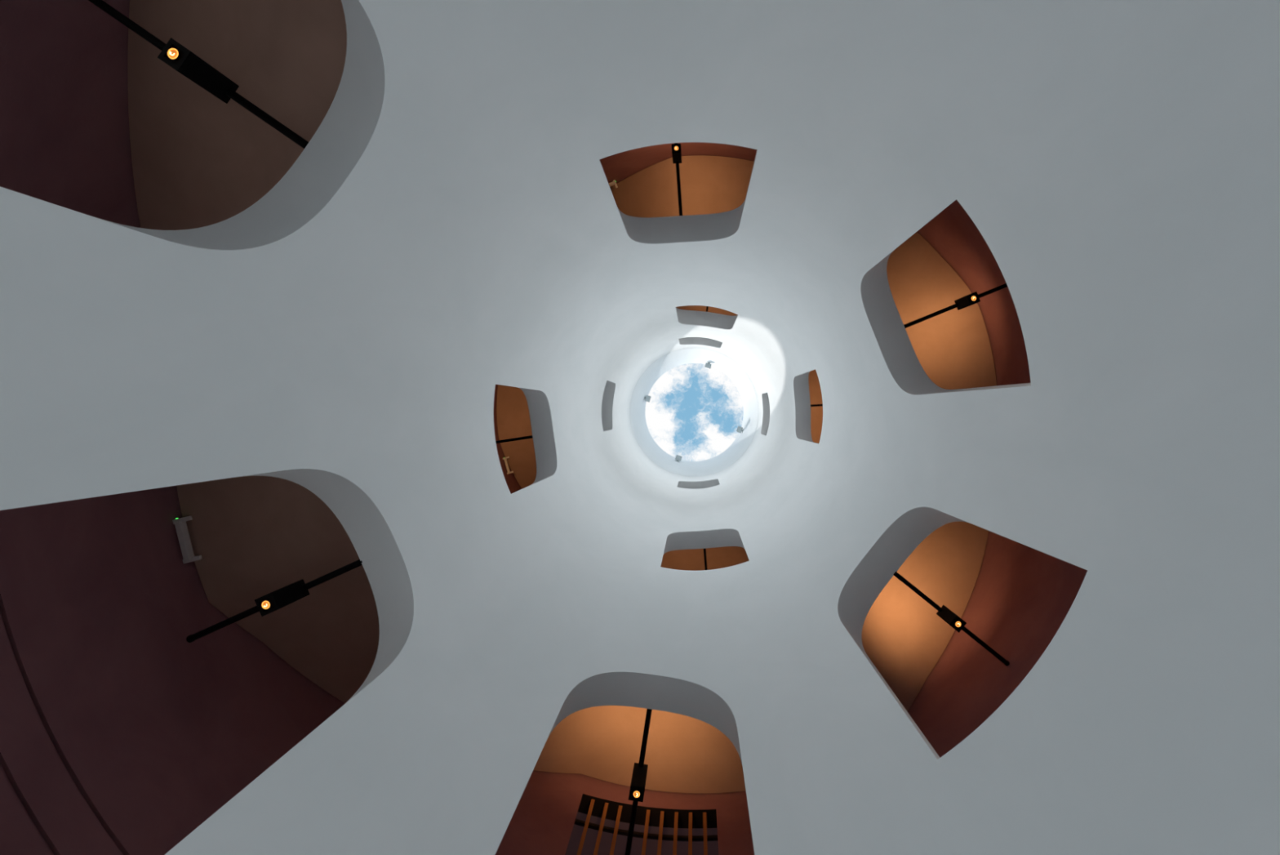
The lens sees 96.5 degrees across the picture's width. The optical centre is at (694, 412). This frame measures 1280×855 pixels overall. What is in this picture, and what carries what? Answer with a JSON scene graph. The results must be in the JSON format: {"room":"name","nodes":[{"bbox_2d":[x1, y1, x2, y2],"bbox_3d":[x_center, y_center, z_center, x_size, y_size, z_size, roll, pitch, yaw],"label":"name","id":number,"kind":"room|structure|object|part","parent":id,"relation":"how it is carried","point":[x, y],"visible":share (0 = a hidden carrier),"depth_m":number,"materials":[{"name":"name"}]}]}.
{"room":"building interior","nodes":[
{"label":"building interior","id":0,"kind":"room"},
{"bbox_2d":[0,0,1087,854],"bbox_3d":[0.000,0.000,10.560,8.982,23.520,8.982,-12,-90,0],"label":"wall","id":1,"kind":"structure","parent":0,"point":[121,733],"depth_m":3.95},
{"bbox_3d":[0.379,-0.169,3.166,7.863,0.034,8.692,-24,-90,0],"label":"wall panel","id":2,"kind":"part","parent":1,"relation":"part of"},
{"bbox_3d":[0.000,0.000,0.976,8.696,4.351,8.696,0,-90,0],"label":"wall panel","id":3,"kind":"part","parent":1,"relation":"part of","materials":[{"name":"paint"}]},
{"bbox_3d":[0.047,-0.001,3.413,8.597,0.031,8.692,0,-90,0],"label":"wall panel","id":4,"kind":"part","parent":1,"relation":"part of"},
{"bbox_3d":[0.000,0.000,3.290,8.696,0.220,8.696,0,-90,0],"label":"wall panel","id":5,"kind":"part","parent":1,"relation":"part of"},
{"bbox_2d":[172,515,202,563],"bbox_3d":[-4.120,1.031,4.620,0.145,0.058,0.374,-14,-90,0],"label":"emergency light","id":6,"kind":"object","parent":1,"relation":"attached to","point":[180,525],"visible":1,"depth_m":4.61,"materials":[{"name":"white plastic"}]},
{"bbox_2d":[502,456,513,474],"bbox_3d":[-4.086,1.160,12.474,0.145,0.058,0.374,-16,-90,0],"label":"emergency light","id":7,"kind":"object","parent":1,"relation":"attached to","point":[507,457],"visible":1,"depth_m":12.45,"materials":[{"name":"white plastic"}]},
{"bbox_2d":[608,179,617,187],"bbox_3d":[-1.539,-3.959,10.011,0.374,0.058,0.145,-21,-90,0],"label":"emergency light","id":8,"kind":"object","parent":1,"relation":"attached to","point":[614,182],"visible":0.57,"depth_m":10.00,"materials":[{"name":"white plastic"}]},
{"bbox_2d":[564,793,718,854],"bbox_3d":[-0.505,4.385,5.038,1.608,2.371,0.317,7,-90,0],"label":"window","id":9,"kind":"structure","parent":1,"relation":"in","point":[601,826],"depth_m":6.00,"materials":[{"name":"grey metal"}]},
{"bbox_2d":[127,0,996,792],"bbox_3d":[0.000,0.000,10.584,8.611,17.131,8.611,0,-90,0],"label":"ceiling","id":10,"kind":"structure","parent":0,"point":[199,159],"depth_m":4.93,"materials":[{"name":"paint"}]},
{"bbox_2d":[0,0,1279,854],"bbox_3d":[0.000,0.000,10.020,5.519,22.440,5.519,29,-90,0],"label":"wall","id":11,"kind":"structure","parent":0,"point":[1117,162],"depth_m":3.38,"materials":[{"name":"white paint"}]},
{"bbox_2d":[88,0,308,148],"bbox_3d":[-2.887,-1.984,3.166,1.634,0.360,0.127,35,-90,0],"label":"ceiling light","id":12,"kind":"object","parent":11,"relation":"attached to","point":[180,59],"visible":1,"depth_m":3.25,"materials":[{"name":"black metal"}]},
{"bbox_3d":[-2.743,-1.885,2.998,0.057,0.015,0.057,35,-90,0],"label":"bulb","id":13,"kind":"part","parent":12,"relation":"part of","materials":[{"name":"orange"}]},
{"bbox_2d":[93,0,385,249],"bbox_3d":[-2.059,-1.415,1.786,0.394,2.947,1.531,35,-90,0],"label":"archway","id":14,"kind":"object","parent":11,"relation":"in","point":[345,131],"depth_m":3.16,"materials":[{"name":"white paint"}]},
{"bbox_2d":[186,559,362,642],"bbox_3d":[-3.099,1.393,4.090,1.423,0.360,0.127,-24,-90,0],"label":"ceiling light","id":15,"kind":"object","parent":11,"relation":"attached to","point":[269,602],"visible":1,"depth_m":4.19,"materials":[{"name":"black metal"}]},
{"bbox_3d":[-2.951,1.326,3.922,0.057,0.015,0.057,-24,-90,0],"label":"bulb","id":16,"kind":"part","parent":15,"relation":"part of","materials":[{"name":"orange"}]},
{"bbox_2d":[234,468,413,706],"bbox_3d":[-2.286,1.016,2.734,0.387,2.923,1.477,-24,-90,0],"label":"archway","id":17,"kind":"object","parent":11,"relation":"in","point":[384,565],"depth_m":4.09,"materials":[{"name":"white paint"}]},
{"bbox_2d":[495,435,533,443],"bbox_3d":[-3.493,0.528,9.497,1.574,0.360,0.127,-9,-90,0],"label":"bar","id":18,"kind":"object","parent":11,"relation":"attached to","point":[530,436],"visible":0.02,"depth_m":9.60,"materials":[{"name":"black metal"}]},
{"bbox_2d":[517,386,556,484],"bbox_3d":[-2.506,0.352,8.196,0.448,2.794,1.519,-8,-90,0],"label":"window","id":19,"kind":"structure","parent":11,"relation":"in","point":[544,440],"depth_m":9.50,"materials":[{"name":"white paint"}]},
{"bbox_2d":[601,380,615,431],"bbox_3d":[-2.527,-0.181,15.696,0.453,1.992,1.522,4,-90,0],"label":"window","id":20,"kind":"structure","parent":11,"relation":"in","point":[609,390],"depth_m":16.64,"materials":[{"name":"white paint"}]},
{"bbox_2d":[624,708,652,854],"bbox_3d":[-0.525,3.472,5.069,0.127,0.360,1.618,9,-90,0],"label":"ceiling light","id":21,"kind":"object","parent":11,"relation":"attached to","point":[637,784],"visible":0.99,"depth_m":5.17,"materials":[{"name":"black metal"}]},
{"bbox_2d":[547,671,743,772],"bbox_3d":[-0.360,2.483,3.688,1.495,2.911,0.405,8,-90,0],"label":"window","id":22,"kind":"structure","parent":11,"relation":"in","point":[642,690],"depth_m":5.04,"materials":[{"name":"white paint"}]},
{"bbox_2d":[643,395,650,401],"bbox_3d":[-2.167,-0.633,26.179,0.276,0.250,0.278,16,-90,0],"label":"floodlight","id":23,"kind":"object","parent":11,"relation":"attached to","point":[646,397],"visible":1,"depth_m":26.05,"materials":[{"name":"grey metal"}]},
{"bbox_2d":[671,142,682,215],"bbox_3d":[-0.241,-3.533,7.918,0.127,0.360,1.558,-4,-90,0],"label":"bar","id":24,"kind":"object","parent":11,"relation":"attached to","point":[676,148],"visible":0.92,"depth_m":8.02,"materials":[{"name":"black metal"}]},
{"bbox_2d":[675,454,682,462],"bbox_3d":[-0.735,2.134,26.179,0.278,0.250,0.276,19,-90,0],"label":"floodlight","id":25,"kind":"object","parent":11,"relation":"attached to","point":[677,457],"visible":1,"depth_m":26.05,"materials":[{"name":"grey metal"}]},
{"bbox_2d":[617,150,757,243],"bbox_3d":[-0.158,-2.528,6.536,1.623,2.950,0.478,-4,-90,0],"label":"window","id":26,"kind":"structure","parent":11,"relation":"in","point":[707,227],"depth_m":7.91,"materials":[{"name":"white paint"}]},
{"bbox_2d":[630,347,758,476],"bbox_3d":[0.000,0.000,24.492,5.520,6.504,5.520,0,-90,0],"label":"trim","id":27,"kind":"structure","parent":11,"relation":"attached to","point":[734,371],"depth_m":23.78,"materials":[{"name":"paint"}]},
{"bbox_2d":[677,479,719,488],"bbox_3d":[0.146,2.528,18.750,1.540,1.884,0.455,-3,-90,0],"label":"window","id":28,"kind":"structure","parent":11,"relation":"in","point":[708,483],"depth_m":19.64,"materials":[{"name":"white paint"}]},
{"bbox_2d":[678,337,722,347],"bbox_3d":[0.220,-2.517,19.176,1.623,2.016,0.466,5,-90,0],"label":"window","id":29,"kind":"structure","parent":11,"relation":"in","point":[686,340],"depth_m":20.13,"materials":[{"name":"white paint"}]},
{"bbox_2d":[662,528,745,555],"bbox_3d":[0.177,2.526,10.064,1.549,2.873,0.456,-4,-90,0],"label":"window","id":30,"kind":"structure","parent":11,"relation":"in","point":[727,536],"depth_m":11.41,"materials":[{"name":"white paint"}]},
{"bbox_2d":[703,547,706,569],"bbox_3d":[0.265,3.525,11.405,0.127,0.360,1.570,-4,-90,0],"label":"bar","id":31,"kind":"object","parent":11,"relation":"attached to","point":[704,549],"visible":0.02,"depth_m":11.51,"materials":[{"name":"black metal"}]},
{"bbox_2d":[675,307,737,329],"bbox_3d":[0.315,-2.526,14.269,1.655,2.954,0.506,7,-90,0],"label":"window","id":32,"kind":"structure","parent":11,"relation":"in","point":[684,317],"depth_m":15.64,"materials":[{"name":"white paint"}]},
{"bbox_2d":[704,361,711,368],"bbox_3d":[0.645,-2.163,26.179,0.278,0.250,0.276,17,-90,0],"label":"floodlight","id":33,"kind":"object","parent":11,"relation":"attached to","point":[708,365],"visible":1,"depth_m":26.05,"materials":[{"name":"grey metal"}]},
{"bbox_2d":[736,426,743,432],"bbox_3d":[2.107,0.809,26.179,0.276,0.250,0.278,21,-90,0],"label":"floodlight","id":34,"kind":"object","parent":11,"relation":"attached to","point":[739,429],"visible":1,"depth_m":26.05,"materials":[{"name":"grey metal"}]},
{"bbox_2d":[760,392,769,435],"bbox_3d":[2.520,0.069,18.972,0.480,1.848,1.586,0,-90,0],"label":"window","id":35,"kind":"structure","parent":11,"relation":"in","point":[766,404],"depth_m":19.85,"materials":[{"name":"white paint"}]},
{"bbox_2d":[793,371,818,444],"bbox_3d":[2.514,-0.125,12.068,0.502,2.897,1.596,0,-90,0],"label":"window","id":36,"kind":"structure","parent":11,"relation":"in","point":[801,382],"depth_m":13.43,"materials":[{"name":"white paint"}]},
{"bbox_2d":[810,404,822,406],"bbox_3d":[3.532,-0.198,13.421,1.565,0.360,0.127,-3,-90,0],"label":"bar","id":37,"kind":"object","parent":11,"relation":"attached to","point":[812,405],"visible":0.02,"depth_m":13.53,"materials":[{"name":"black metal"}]},
{"bbox_2d":[837,506,972,759],"bbox_3d":[1.993,1.569,4.673,0.471,2.904,1.558,38,-90,0],"label":"window","id":38,"kind":"structure","parent":11,"relation":"in","point":[864,585],"depth_m":6.00,"materials":[{"name":"white paint"}]},
{"bbox_2d":[860,248,1031,395],"bbox_3d":[2.349,-0.951,5.503,0.485,2.918,1.626,-22,-90,0],"label":"window","id":39,"kind":"structure","parent":11,"relation":"in","point":[902,362],"depth_m":6.85,"materials":[{"name":"white paint"}]},
{"bbox_2d":[893,571,1009,665],"bbox_3d":[2.762,2.216,5.981,1.558,0.360,0.127,39,-90,0],"label":"ceiling light","id":40,"kind":"object","parent":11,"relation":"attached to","point":[944,612],"visible":1,"depth_m":6.08,"materials":[{"name":"black metal"}]},
{"bbox_2d":[903,283,1007,328],"bbox_3d":[3.282,-1.336,6.869,1.553,0.360,0.127,-22,-90,0],"label":"ceiling light","id":41,"kind":"object","parent":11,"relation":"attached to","point":[973,298],"visible":0.94,"depth_m":6.97,"materials":[{"name":"black metal"}]}
]}

